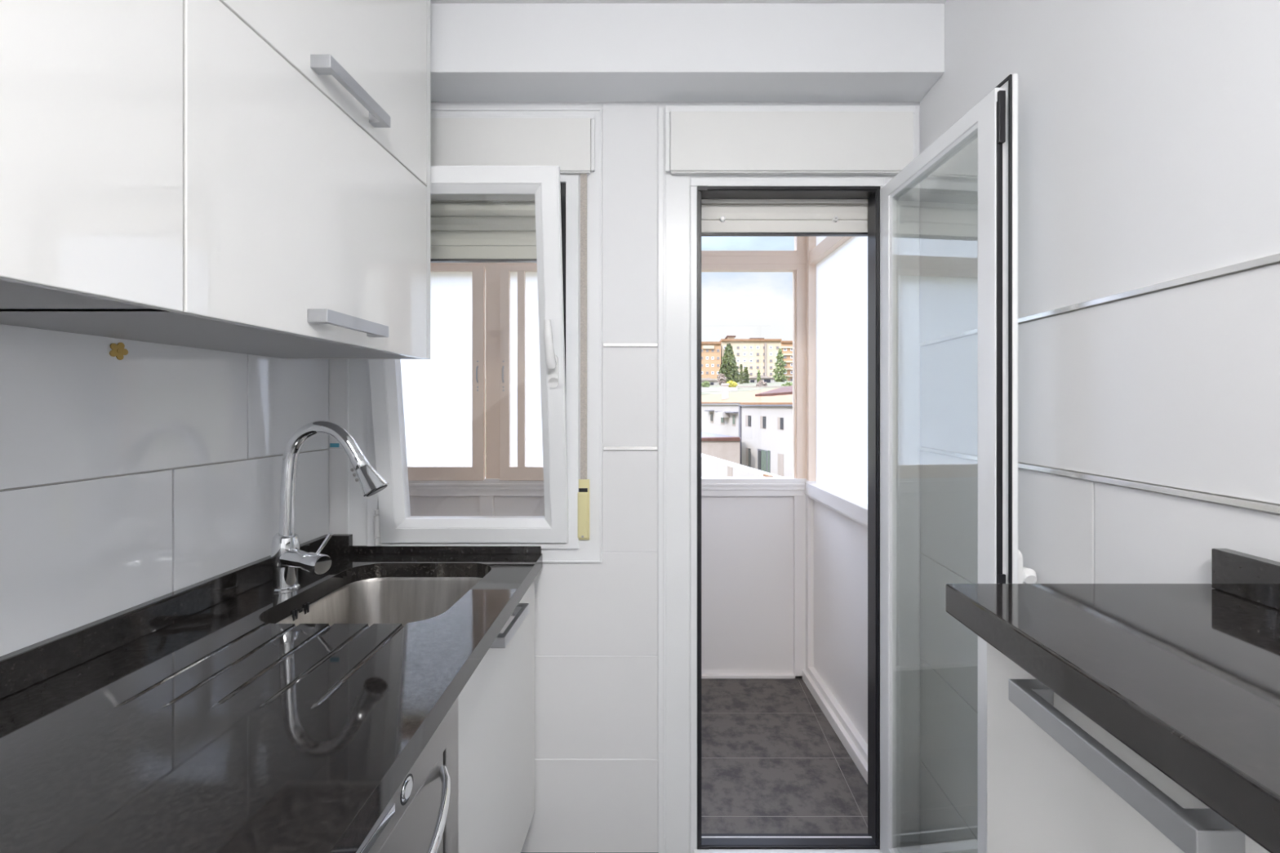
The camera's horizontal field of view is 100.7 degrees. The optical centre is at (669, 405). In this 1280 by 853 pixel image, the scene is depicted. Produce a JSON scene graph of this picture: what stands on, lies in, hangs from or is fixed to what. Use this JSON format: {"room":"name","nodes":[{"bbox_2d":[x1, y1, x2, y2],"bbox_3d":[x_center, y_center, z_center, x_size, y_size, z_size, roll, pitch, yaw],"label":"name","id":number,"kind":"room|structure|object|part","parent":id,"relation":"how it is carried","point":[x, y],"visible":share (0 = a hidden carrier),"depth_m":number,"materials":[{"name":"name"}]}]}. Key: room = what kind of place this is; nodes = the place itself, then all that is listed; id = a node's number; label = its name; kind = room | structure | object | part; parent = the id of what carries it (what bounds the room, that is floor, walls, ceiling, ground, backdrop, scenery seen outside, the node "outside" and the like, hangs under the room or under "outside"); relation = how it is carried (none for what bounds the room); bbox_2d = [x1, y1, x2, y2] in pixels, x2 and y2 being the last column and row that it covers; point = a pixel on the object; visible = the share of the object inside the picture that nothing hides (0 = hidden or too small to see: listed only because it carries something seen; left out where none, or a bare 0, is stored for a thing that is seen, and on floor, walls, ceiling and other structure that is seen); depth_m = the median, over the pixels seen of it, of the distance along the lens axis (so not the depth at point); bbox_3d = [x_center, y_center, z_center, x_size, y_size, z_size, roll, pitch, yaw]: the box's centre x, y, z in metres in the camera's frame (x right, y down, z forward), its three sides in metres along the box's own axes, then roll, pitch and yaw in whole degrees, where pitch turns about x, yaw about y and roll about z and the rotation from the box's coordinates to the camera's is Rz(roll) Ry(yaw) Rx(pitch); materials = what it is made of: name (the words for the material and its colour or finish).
{"room":"kitchen","nodes":[
{"label":"kitchen","id":0,"kind":"room"},
{"bbox_2d":[0,324,328,656],"bbox_3d":[-1.072,0.121,-0.175,0.100,2.638,3.650,0,0,0],"label":"wall","id":1,"kind":"structure","parent":0,"point":[154,472],"depth_m":1.01,"materials":[{"name":"grey tile"}]},
{"bbox_2d":[0,0,182,311],"bbox_3d":[-0.831,-0.607,0.200,0.381,0.966,0.999,0,0,0],"label":"upper cabinet","id":2,"kind":"object","parent":1,"relation":"attached to","point":[91,91],"visible":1,"depth_m":0.59,"materials":[{"name":"white laminate"}]},
{"bbox_3d":[-0.841,-0.134,0.200,0.361,0.018,0.998,0,0,0],"label":"panel","id":3,"kind":"part","parent":2,"relation":"part of","materials":[{"name":"grey laminate"}]},
{"bbox_2d":[109,342,128,359],"bbox_3d":[-1.020,-0.101,0.981,0.003,0.033,0.032,0,0,0],"label":"sticker","id":4,"kind":"object","parent":1,"relation":"attached to","point":[117,350],"visible":1,"depth_m":0.98,"materials":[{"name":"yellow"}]},
{"bbox_2d":[0,0,430,359],"bbox_3d":[-0.812,-0.607,1.059,0.417,0.966,0.718,0,0,0],"label":"upper cabinet","id":5,"kind":"object","parent":1,"relation":"attached to","point":[306,123],"visible":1,"depth_m":0.94,"materials":[{"name":"white laminate"}]},
{"bbox_3d":[-0.841,-0.134,1.051,0.361,0.018,0.698,0,0,0],"label":"panel","id":6,"kind":"part","parent":5,"relation":"part of","materials":[{"name":"grey laminate"}]},
{"bbox_3d":[-0.649,-0.350,1.050,0.018,0.453,0.696,0,0,0],"label":"door","id":7,"kind":"part","parent":5,"relation":"part of","materials":[{"name":"white paint"}]},
{"bbox_3d":[-0.649,-0.835,1.050,0.018,0.509,0.696,0,0,0],"label":"door","id":8,"kind":"part","parent":5,"relation":"part of","materials":[{"name":"white paint"}]},
{"bbox_3d":[-0.622,-0.159,1.038,0.036,0.024,0.205,0,0,0],"label":"handle","id":9,"kind":"part","parent":5,"relation":"part of","materials":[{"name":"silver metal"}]},
{"bbox_3d":[-0.622,-0.614,1.046,0.036,0.024,0.205,0,0,0],"label":"handle","id":10,"kind":"part","parent":5,"relation":"part of","materials":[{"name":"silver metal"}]},
{"bbox_2d":[326,102,920,852],"bbox_3d":[-0.136,0.121,1.619,1.973,2.638,0.061,0,0,0],"label":"wall","id":11,"kind":"structure","parent":0,"point":[596,624],"depth_m":1.59,"materials":[{"name":"white paint"}]},
{"bbox_2d":[329,443,339,447],"bbox_3d":[-1.004,0.119,1.588,0.027,0.012,0.001,0,0,0],"label":"tape piece","id":12,"kind":"object","parent":11,"relation":"attached to","point":[331,445],"visible":1,"depth_m":1.59,"materials":[{"name":"teal"}]},
{"bbox_2d":[346,108,602,562],"bbox_3d":[-0.583,-0.209,1.538,0.761,1.354,0.224,0,0,0],"label":"window","id":13,"kind":"structure","parent":11,"relation":"in","point":[375,399],"depth_m":1.57,"materials":[{"name":"white plastic"}]},
{"bbox_3d":[-0.577,-0.122,1.523,0.553,1.058,0.194,0,0,0],"label":"sash","id":14,"kind":"part","parent":13,"relation":"part of","materials":[{"name":"white plastic"}]},
{"bbox_3d":[-0.587,-0.127,1.625,0.522,1.038,0.050,0,0,0],"label":"frame","id":15,"kind":"part","parent":13,"relation":"part of","materials":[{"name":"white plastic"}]},
{"bbox_2d":[430,200,537,262],"bbox_3d":[-0.585,-0.595,1.671,0.730,0.282,0.019,0,0,0],"label":"roller shutter","id":16,"kind":"object","parent":13,"relation":"attached to","point":[462,231],"visible":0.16,"depth_m":1.66,"materials":[{"name":"white plastic"}]},
{"bbox_2d":[430,115,595,174],"bbox_3d":[-0.620,-0.774,1.569,0.796,0.171,0.018,0,0,0],"label":"box","id":17,"kind":"object","parent":13,"relation":"attached to","point":[567,142],"visible":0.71,"depth_m":1.56,"materials":[{"name":"white"}]},
{"bbox_3d":[-0.329,-0.142,1.468,0.030,0.185,0.075,0,0,0],"label":"handle","id":18,"kind":"part","parent":13,"relation":"part of","materials":[{"name":"white plastic"}]},
{"bbox_2d":[577,173,589,539],"bbox_3d":[-0.257,-0.147,1.571,0.038,1.092,0.013,0,0,0],"label":"strap","id":19,"kind":"object","parent":13,"relation":"attached to","point":[584,483],"visible":1,"depth_m":1.57,"materials":[{"name":"beige fabric"}]},
{"bbox_3d":[-0.257,0.309,1.575,0.038,0.180,0.004,0,0,0],"label":"plate","id":20,"kind":"part","parent":19,"relation":"part of","materials":[{"name":"gold metal"}]},
{"bbox_2d":[603,342,657,346],"bbox_3d":[-0.117,-0.182,1.587,0.162,0.010,0.007,0,0,0],"label":"trim","id":21,"kind":"structure","parent":11,"relation":"attached to","point":[605,344],"depth_m":1.58,"materials":[{"name":"white"}]},
{"bbox_2d":[603,446,657,449],"bbox_3d":[-0.117,0.128,1.587,0.162,0.010,0.007,0,0,0],"label":"trim","id":22,"kind":"structure","parent":11,"relation":"attached to","point":[604,447],"depth_m":1.58,"materials":[{"name":"white"}]},
{"bbox_2d":[701,199,867,236],"bbox_3d":[0.355,-0.637,1.666,0.650,0.200,0.030,0,0,0],"label":"roller shutter","id":23,"kind":"object","parent":11,"relation":"attached to","point":[719,217],"visible":0.51,"depth_m":1.66,"materials":[{"name":"white plastic"}]},
{"bbox_2d":[657,73,1036,852],"bbox_3d":[0.355,0.236,1.346,0.779,2.248,0.591,0,0,0],"label":"door","id":24,"kind":"structure","parent":11,"relation":"in","point":[892,199],"depth_m":1.57,"materials":[{"name":"white plastic"}]},
{"bbox_3d":[0.351,1.335,1.575,0.559,0.051,0.071,0,0,0],"label":"sill","id":25,"kind":"part","parent":24,"relation":"part of","materials":[{"name":"silver metal"}]},
{"bbox_3d":[0.355,0.226,1.581,0.779,2.228,0.019,0,0,0],"label":"frame","id":26,"kind":"part","parent":24,"relation":"part of","materials":[{"name":"white plastic"}]},
{"bbox_2d":[665,106,915,174],"bbox_3d":[0.358,-0.787,1.566,0.740,0.201,0.022,0,0,0],"label":"box","id":27,"kind":"object","parent":24,"relation":"attached to","point":[700,140],"visible":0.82,"depth_m":1.55,"materials":[{"name":"white"}]},
{"bbox_3d":[0.716,0.356,1.123,0.052,0.132,0.131,0,0,0],"label":"handle","id":28,"kind":"part","parent":24,"relation":"part of","materials":[{"name":"white plastic"}]},
{"bbox_2d":[430,0,946,4],"bbox_3d":[-0.136,-1.148,-0.175,1.973,0.100,3.650,0,0,0],"label":"ceiling","id":29,"kind":"structure","parent":0,"point":[432,2],"depth_m":1.44,"materials":[{"name":"white paint"}]},
{"bbox_2d":[430,4,944,102],"bbox_3d":[-0.136,-1.004,1.518,1.773,0.188,0.145,0,0,0],"label":"beam","id":30,"kind":"structure","parent":29,"relation":"attached to","point":[479,52],"depth_m":1.45,"materials":[{"name":"white paint"}]},
{"bbox_2d":[520,852,919,852],"bbox_3d":[-0.136,1.390,-0.175,1.973,0.100,3.650,0,0,0],"label":"floor","id":31,"kind":"structure","parent":0,"point":[521,852],"depth_m":1.59,"materials":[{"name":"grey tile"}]},
{"bbox_2d":[355,697,457,852],"bbox_3d":[-0.657,0.912,0.672,0.669,0.856,0.654,0,0,0],"label":"washing machine","id":32,"kind":"object","parent":31,"relation":"on","point":[421,815],"visible":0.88,"depth_m":0.85,"materials":[{"name":"white plastic"}]},
{"bbox_3d":[-0.412,0.923,0.641,0.024,0.623,0.593,0,0,0],"label":"door","id":33,"kind":"part","parent":32,"relation":"part of","materials":[{"name":"silver metal"}]},
{"bbox_3d":[-0.362,0.638,0.645,0.079,0.019,0.568,0,0,0],"label":"handle","id":34,"kind":"part","parent":32,"relation":"part of","materials":[{"name":"silver metal"}]},
{"bbox_3d":[-0.411,0.862,0.972,0.026,0.756,0.055,0,0,0],"label":"filler panel","id":35,"kind":"part","parent":32,"relation":"part of","materials":[{"name":"white laminate"}]},
{"bbox_2d":[457,579,534,852],"bbox_3d":[-0.693,0.911,1.294,0.654,0.858,0.579,0,0,0],"label":"base cabinet","id":36,"kind":"object","parent":31,"relation":"on","point":[496,704],"visible":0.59,"depth_m":1.25,"materials":[{"name":"white laminate"}]},
{"bbox_3d":[-0.384,0.527,1.280,0.036,0.025,0.204,0,0,0],"label":"handle","id":37,"kind":"part","parent":36,"relation":"part of","materials":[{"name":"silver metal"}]},
{"bbox_2d":[986,642,1269,852],"bbox_3d":[0.566,0.814,0.070,0.367,1.053,1.260,0,0,0],"label":"base cabinet","id":38,"kind":"object","parent":31,"relation":"on","point":[1058,781],"visible":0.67,"depth_m":0.55,"materials":[{"name":"white laminate"}]},
{"bbox_2d":[945,548,1279,852],"bbox_3d":[0.566,0.239,0.068,0.368,0.094,1.335,0,0,0],"label":"countertop","id":39,"kind":"structure","parent":38,"relation":"on","point":[1186,677],"depth_m":0.51,"materials":[{"name":"black stone"}]},
{"bbox_3d":[0.400,0.320,0.491,0.036,0.024,0.214,0,0,0],"label":"handle","id":40,"kind":"part","parent":38,"relation":"part of","materials":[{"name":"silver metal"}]},
{"bbox_3d":[-0.711,0.911,-0.080,0.618,0.858,0.840,0,0,0],"label":"base cabinet","id":41,"kind":"object","parent":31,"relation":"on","visible":0},
{"bbox_2d":[0,533,542,852],"bbox_3d":[-0.656,0.431,0.513,0.731,0.098,2.127,0,0,0],"label":"countertop","id":42,"kind":"structure","parent":41,"relation":"on","point":[188,719],"depth_m":0.76,"materials":[{"name":"black stone"}]},
{"bbox_2d":[270,420,388,592],"bbox_3d":[-0.819,0.238,1.258,0.273,0.404,0.100,0,0,0],"label":"tap","id":43,"kind":"object","parent":42,"relation":"on","point":[286,555],"visible":1,"depth_m":1.26,"materials":[{"name":"silver metal"}]},
{"bbox_3d":[-0.838,0.185,1.278,0.205,0.298,0.031,0,0,0],"label":"spout","id":44,"kind":"part","parent":43,"relation":"part of","materials":[{"name":"silver metal"}]},
{"bbox_3d":[-0.812,0.327,1.243,0.040,0.056,0.014,0,0,-20],"label":"lever","id":45,"kind":"part","parent":43,"relation":"part of","materials":[{"name":"silver metal"}]},
{"bbox_2d":[275,577,482,626],"bbox_3d":[-0.673,0.557,1.276,0.414,0.171,0.436,0,0,0],"label":"sink","id":46,"kind":"object","parent":42,"relation":"in","point":[403,601],"visible":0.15,"depth_m":1.47,"materials":[{"name":"metal"}]},
{"bbox_2d":[701,678,867,833],"bbox_3d":[-0.450,1.410,2.185,2.800,0.140,1.070,0,0,0],"label":"floor","id":47,"kind":"structure","parent":0,"point":[772,761],"depth_m":1.97,"materials":[{"name":"grey tile"}]},
{"bbox_2d":[400,236,807,678],"bbox_3d":[-0.886,0.110,2.612,3.154,2.460,0.096,0,0,0],"label":"enclosure wall","id":48,"kind":"structure","parent":47,"relation":"on","point":[753,528],"depth_m":2.60,"materials":[{"name":"beige"}]},
{"bbox_3d":[-1.316,-0.179,2.592,0.715,0.954,0.005,0,0,0],"label":"frosted pane","id":49,"kind":"part","parent":48,"relation":"part of","materials":[{"name":"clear glass"}]},
{"bbox_3d":[-1.316,-0.157,2.592,0.817,1.045,0.025,0,0,0],"label":"sash","id":50,"kind":"part","parent":48,"relation":"part of","materials":[{"name":"beige glass"}]},
{"bbox_3d":[-0.935,-0.145,2.573,0.008,0.149,0.017,0,0,0],"label":"pull handle","id":51,"kind":"part","parent":48,"relation":"part of","materials":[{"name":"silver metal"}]},
{"bbox_3d":[-0.809,-0.145,2.573,0.008,0.149,0.017,0,0,0],"label":"pull handle","id":52,"kind":"part","parent":48,"relation":"part of","materials":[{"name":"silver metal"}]},
{"bbox_3d":[-0.397,-0.157,2.592,0.864,1.045,0.025,0,0,0],"label":"sash","id":53,"kind":"part","parent":48,"relation":"part of","materials":[{"name":"beige"}]},
{"bbox_3d":[-0.397,-0.179,2.592,0.778,0.954,0.005,0,0,0],"label":"frosted pane","id":54,"kind":"part","parent":48,"relation":"part of","materials":[{"name":"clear glass"}]},
{"bbox_3d":[-0.531,0.888,2.635,2.437,0.904,0.030,0,0,0],"label":"parapet panel","id":55,"kind":"part","parent":48,"relation":"part of","materials":[{"name":"white paint"}]},
{"bbox_3d":[-0.531,0.401,2.623,2.437,0.086,0.074,0,0,0],"label":"sill","id":56,"kind":"part","parent":48,"relation":"part of","materials":[{"name":"white"}]},
{"bbox_3d":[-0.529,-0.377,2.626,2.441,1.485,0.059,0,0,0],"label":"frame","id":57,"kind":"part","parent":48,"relation":"part of","materials":[{"name":"beige"}]},
{"bbox_2d":[802,236,867,783],"bbox_3d":[0.724,0.110,2.134,0.085,2.460,0.959,0,0,-4],"label":"wall","id":58,"kind":"structure","parent":47,"relation":"on","point":[835,674],"depth_m":2.28,"materials":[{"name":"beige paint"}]},
{"bbox_3d":[0.737,-0.904,2.129,0.006,0.332,0.887,0,0,-4],"label":"frosted pane","id":59,"kind":"part","parent":58,"relation":"part of","materials":[{"name":"white glass"}]},
{"bbox_3d":[0.724,0.853,2.134,0.085,0.975,0.959,0,0,-4],"label":"sill","id":60,"kind":"part","parent":58,"relation":"part of","materials":[{"name":"white paint"}]},
{"bbox_3d":[0.746,0.861,2.115,0.034,0.858,0.917,0,0,-4],"label":"parapet panel","id":61,"kind":"part","parent":58,"relation":"part of","materials":[{"name":"white paint"}]},
{"bbox_3d":[0.737,-0.157,2.129,0.006,1.068,0.887,0,0,-4],"label":"frosted pane","id":62,"kind":"part","parent":58,"relation":"part of","materials":[{"name":"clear glass"}]},
{"bbox_2d":[919,0,1279,852],"bbox_3d":[0.801,0.121,-0.175,0.100,2.638,3.650,0,0,0],"label":"wall","id":63,"kind":"structure","parent":0,"point":[1148,131],"depth_m":0.90,"materials":[{"name":"white tile"}]},
{"bbox_2d":[920,253,1279,346],"bbox_3d":[0.750,-0.182,-0.161,0.008,0.010,3.478,0,0,0],"label":"trim","id":64,"kind":"structure","parent":63,"relation":"attached to","point":[1273,259],"depth_m":0.82,"materials":[{"name":"white"}]},
{"bbox_2d":[920,447,1279,514],"bbox_3d":[0.750,0.128,-0.161,0.008,0.010,3.478,0,0,0],"label":"trim","id":65,"kind":"structure","parent":63,"relation":"attached to","point":[1264,507],"depth_m":0.82,"materials":[{"name":"white metal"}]},
{"label":"outside","id":66,"kind":"structure","parent":0,"visible":0},
{"bbox_2d":[484,377,792,476],"bbox_3d":[39.000,-1.910,131.500,506.000,18.499,257.000,0,0,0],"label":"ground","id":67,"kind":"structure","parent":66,"point":[775,384],"depth_m":91.72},
{"bbox_2d":[701,381,710,386],"bbox_3d":[6.378,-3.673,93.992,1.776,1.441,1.236,0,0,0],"label":"shrub","id":68,"kind":"object","parent":67,"relation":"on","point":[705,384],"visible":0.84,"depth_m":93.74,"materials":[{"name":"green plant"}]},
{"bbox_2d":[701,377,717,386],"bbox_3d":[7.663,-2.446,108.100,3.950,6.231,7.000,0,0,0],"label":"villa","id":69,"kind":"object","parent":67,"relation":"on","point":[713,382],"visible":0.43,"depth_m":105.00,"materials":[{"name":"beige"}]},
{"bbox_2d":[701,342,721,378],"bbox_3d":[11.137,-7.548,152.700,6.219,20.068,14.600,0,0,0],"label":"apartment building","id":70,"kind":"structure","parent":67,"relation":"on","point":[710,351],"depth_m":146.00,"materials":[{"name":"brown brick"}]},
{"bbox_2d":[701,386,737,391],"bbox_3d":[8.109,-1.092,88.250,6.381,3.931,0.500,0,0,0],"label":"wall","id":71,"kind":"structure","parent":67,"relation":"on","point":[703,388],"depth_m":87.99,"materials":[{"name":"beige paint"}]},
{"bbox_2d":[701,436,740,464],"bbox_3d":[2.516,4.354,29.850,2.811,5.172,0.900,0,0,0],"label":"wall","id":72,"kind":"structure","parent":67,"relation":"on","point":[726,448],"depth_m":29.50,"materials":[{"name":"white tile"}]},
{"bbox_2d":[701,431,740,441],"bbox_3d":[2.899,1.933,34.000,2.807,0.192,8.000,0,0,0],"label":"roof","id":73,"kind":"structure","parent":72,"relation":"on","point":[703,434],"depth_m":33.53,"materials":[{"name":"grey"}]},
{"bbox_2d":[715,373,726,386],"bbox_3d":[9.398,-4.709,95.984,1.906,2.333,1.280,0,0,0],"label":"shrub","id":74,"kind":"object","parent":67,"relation":"on","point":[722,376],"visible":0.94,"depth_m":95.77,"materials":[{"name":"beige plant"}]},
{"bbox_2d":[717,343,740,383],"bbox_3d":[13.262,-8.500,117.966,5.405,10.732,5.426,0,0,0],"label":"conifer","id":75,"kind":"object","parent":67,"relation":"on","point":[729,368],"visible":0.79,"depth_m":116.86,"materials":[{"name":"green plant"}]},
{"bbox_2d":[701,383,760,436],"bbox_3d":[6.172,2.582,45.451,8.497,8.716,22.257,0,0,-11],"label":"house","id":76,"kind":"structure","parent":67,"relation":"on","point":[711,404],"depth_m":39.60,"materials":[{"name":"beige paint"}]},
{"bbox_2d":[717,411,728,417],"bbox_3d":[3.721,0.611,36.692,0.470,0.389,1.141,0,0,-12],"label":"air conditioner","id":77,"kind":"object","parent":76,"relation":"attached to","point":[720,414],"visible":0.93,"depth_m":36.17,"materials":[{"name":"beige metal"}]},
{"bbox_3d":[4.286,0.932,35.255,0.070,0.586,0.404,0,0,-12],"label":"pane","id":78,"kind":"part","parent":76,"relation":"part of","materials":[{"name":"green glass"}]},
{"bbox_2d":[724,380,737,386],"bbox_3d":[10.722,-3.614,91.990,2.459,1.492,1.585,0,0,0],"label":"shrub","id":79,"kind":"object","parent":67,"relation":"on","point":[731,384],"visible":0.68,"depth_m":91.64,"materials":[{"name":"yellow plant"}]},
{"bbox_2d":[701,453,781,476],"bbox_3d":[2.017,4.424,18.350,0.600,5.032,8.042,0,0,-14],"label":"parapet","id":80,"kind":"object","parent":67,"relation":"on","point":[711,466],"visible":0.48,"depth_m":18.17,"materials":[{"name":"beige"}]},
{"bbox_2d":[727,466,732,476],"bbox_3d":[2.009,2.255,17.563,0.040,0.477,0.410,0,0,-14],"label":"vent","id":81,"kind":"object","parent":80,"relation":"attached to","point":[729,468],"depth_m":17.57,"materials":[{"name":"white"}]},
{"bbox_2d":[738,364,743,383],"bbox_3d":[14.050,-5.003,103.999,1.046,6.407,0.996,0,0,0],"label":"cypress","id":82,"kind":"object","parent":67,"relation":"on","point":[740,381],"visible":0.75,"depth_m":103.83,"materials":[{"name":"green plant"}]},
{"bbox_2d":[742,366,749,383],"bbox_3d":[15.273,-4.921,105.985,1.539,5.797,1.563,0,0,0],"label":"cypress","id":83,"kind":"object","parent":67,"relation":"on","point":[745,372],"visible":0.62,"depth_m":105.73,"materials":[{"name":"green plant"}]},
{"bbox_2d":[719,335,782,378],"bbox_3d":[23.112,-8.859,156.700,17.039,22.388,14.600,0,0,0],"label":"apartment building","id":84,"kind":"structure","parent":67,"relation":"on","point":[754,353],"depth_m":150.01,"materials":[{"name":"concrete"}]},
{"bbox_2d":[756,369,760,382],"bbox_3d":[18.177,-5.100,107.999,0.928,4.391,0.894,0,0,0],"label":"cypress","id":85,"kind":"object","parent":67,"relation":"on","point":[758,374],"visible":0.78,"depth_m":107.84,"materials":[{"name":"green plant"}]},
{"bbox_2d":[746,375,774,382],"bbox_3d":[19.302,-2.827,115.100,5.900,7.225,7.000,0,0,0],"label":"villa","id":86,"kind":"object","parent":67,"relation":"on","point":[766,379],"visible":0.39,"depth_m":112.00,"materials":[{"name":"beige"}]},
{"bbox_2d":[737,386,786,387],"bbox_3d":[18.656,-1.478,95.250,12.915,4.076,0.500,0,0,0],"label":"wall","id":87,"kind":"structure","parent":67,"relation":"on","point":[737,386],"depth_m":95.00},
{"bbox_2d":[755,380,767,386],"bbox_3d":[16.801,-3.773,97.027,2.277,1.892,1.633,0,0,0],"label":"shrub","id":88,"kind":"object","parent":67,"relation":"on","point":[761,383],"visible":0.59,"depth_m":96.69,"materials":[{"name":"beige plant"}]},
{"bbox_2d":[738,385,792,476],"bbox_3d":[8.549,2.600,34.657,9.150,8.680,18.443,0,0,-15],"label":"house","id":89,"kind":"structure","parent":67,"relation":"on","point":[765,417],"depth_m":29.60,"materials":[{"name":"beige paint"}]},
{"bbox_3d":[4.775,0.906,31.563,0.050,0.620,0.420,0,0,-15],"label":"pane","id":90,"kind":"part","parent":89,"relation":"part of","materials":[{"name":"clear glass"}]},
{"bbox_3d":[4.775,3.159,31.563,0.050,1.216,0.300,0,0,-15],"label":"pane","id":91,"kind":"part","parent":89,"relation":"part of","materials":[{"name":"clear glass"}]},
{"bbox_3d":[5.141,3.222,30.149,0.050,1.343,0.328,0,0,-15],"label":"pane","id":92,"kind":"part","parent":89,"relation":"part of","materials":[{"name":"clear glass"}]},
{"bbox_3d":[5.282,3.164,29.606,0.050,1.319,0.686,0,0,-15],"label":"pane","id":93,"kind":"part","parent":89,"relation":"part of","materials":[{"name":"green glass"}]},
{"bbox_3d":[5.296,0.926,29.552,0.050,0.647,0.368,0,0,-15],"label":"pane","id":94,"kind":"part","parent":89,"relation":"part of","materials":[{"name":"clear glass"}]},
{"bbox_3d":[5.280,3.158,29.653,0.030,1.389,1.692,0,0,-15],"label":"patio door","id":95,"kind":"part","parent":89,"relation":"part of","materials":[{"name":"grey"}]},
{"bbox_3d":[5.439,3.100,29.002,0.050,1.292,0.253,0,0,-15],"label":"pane","id":96,"kind":"part","parent":89,"relation":"part of","materials":[{"name":"green glass"}]},
{"bbox_3d":[5.800,3.214,27.629,0.040,1.419,0.643,0,0,-15],"label":"door","id":97,"kind":"part","parent":89,"relation":"part of","materials":[{"name":"white"}]},
{"bbox_3d":[5.833,0.924,27.482,0.050,0.602,0.341,0,0,-15],"label":"pane","id":98,"kind":"part","parent":89,"relation":"part of","materials":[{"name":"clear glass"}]},
{"bbox_2d":[772,348,789,382],"bbox_3d":[26.233,-8.070,125.989,4.530,11.146,4.586,0,0,0],"label":"cedar","id":99,"kind":"object","parent":67,"relation":"on","point":[780,368],"visible":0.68,"depth_m":125.40,"materials":[{"name":"green plant"}]},
{"bbox_2d":[780,340,792,381],"bbox_3d":[39.494,-9.277,172.700,9.077,22.015,14.600,0,0,0],"label":"apartment building","id":100,"kind":"structure","parent":67,"relation":"on","point":[786,346],"depth_m":166.00,"materials":[{"name":"brown brick"}]},
{"bbox_2d":[781,382,792,386],"bbox_3d":[21.667,-3.526,96.965,2.609,1.759,1.766,0,0,0],"label":"shrub","id":101,"kind":"object","parent":67,"relation":"on","point":[789,384],"visible":0.41,"depth_m":96.65,"materials":[{"name":"green plant"}]}
]}

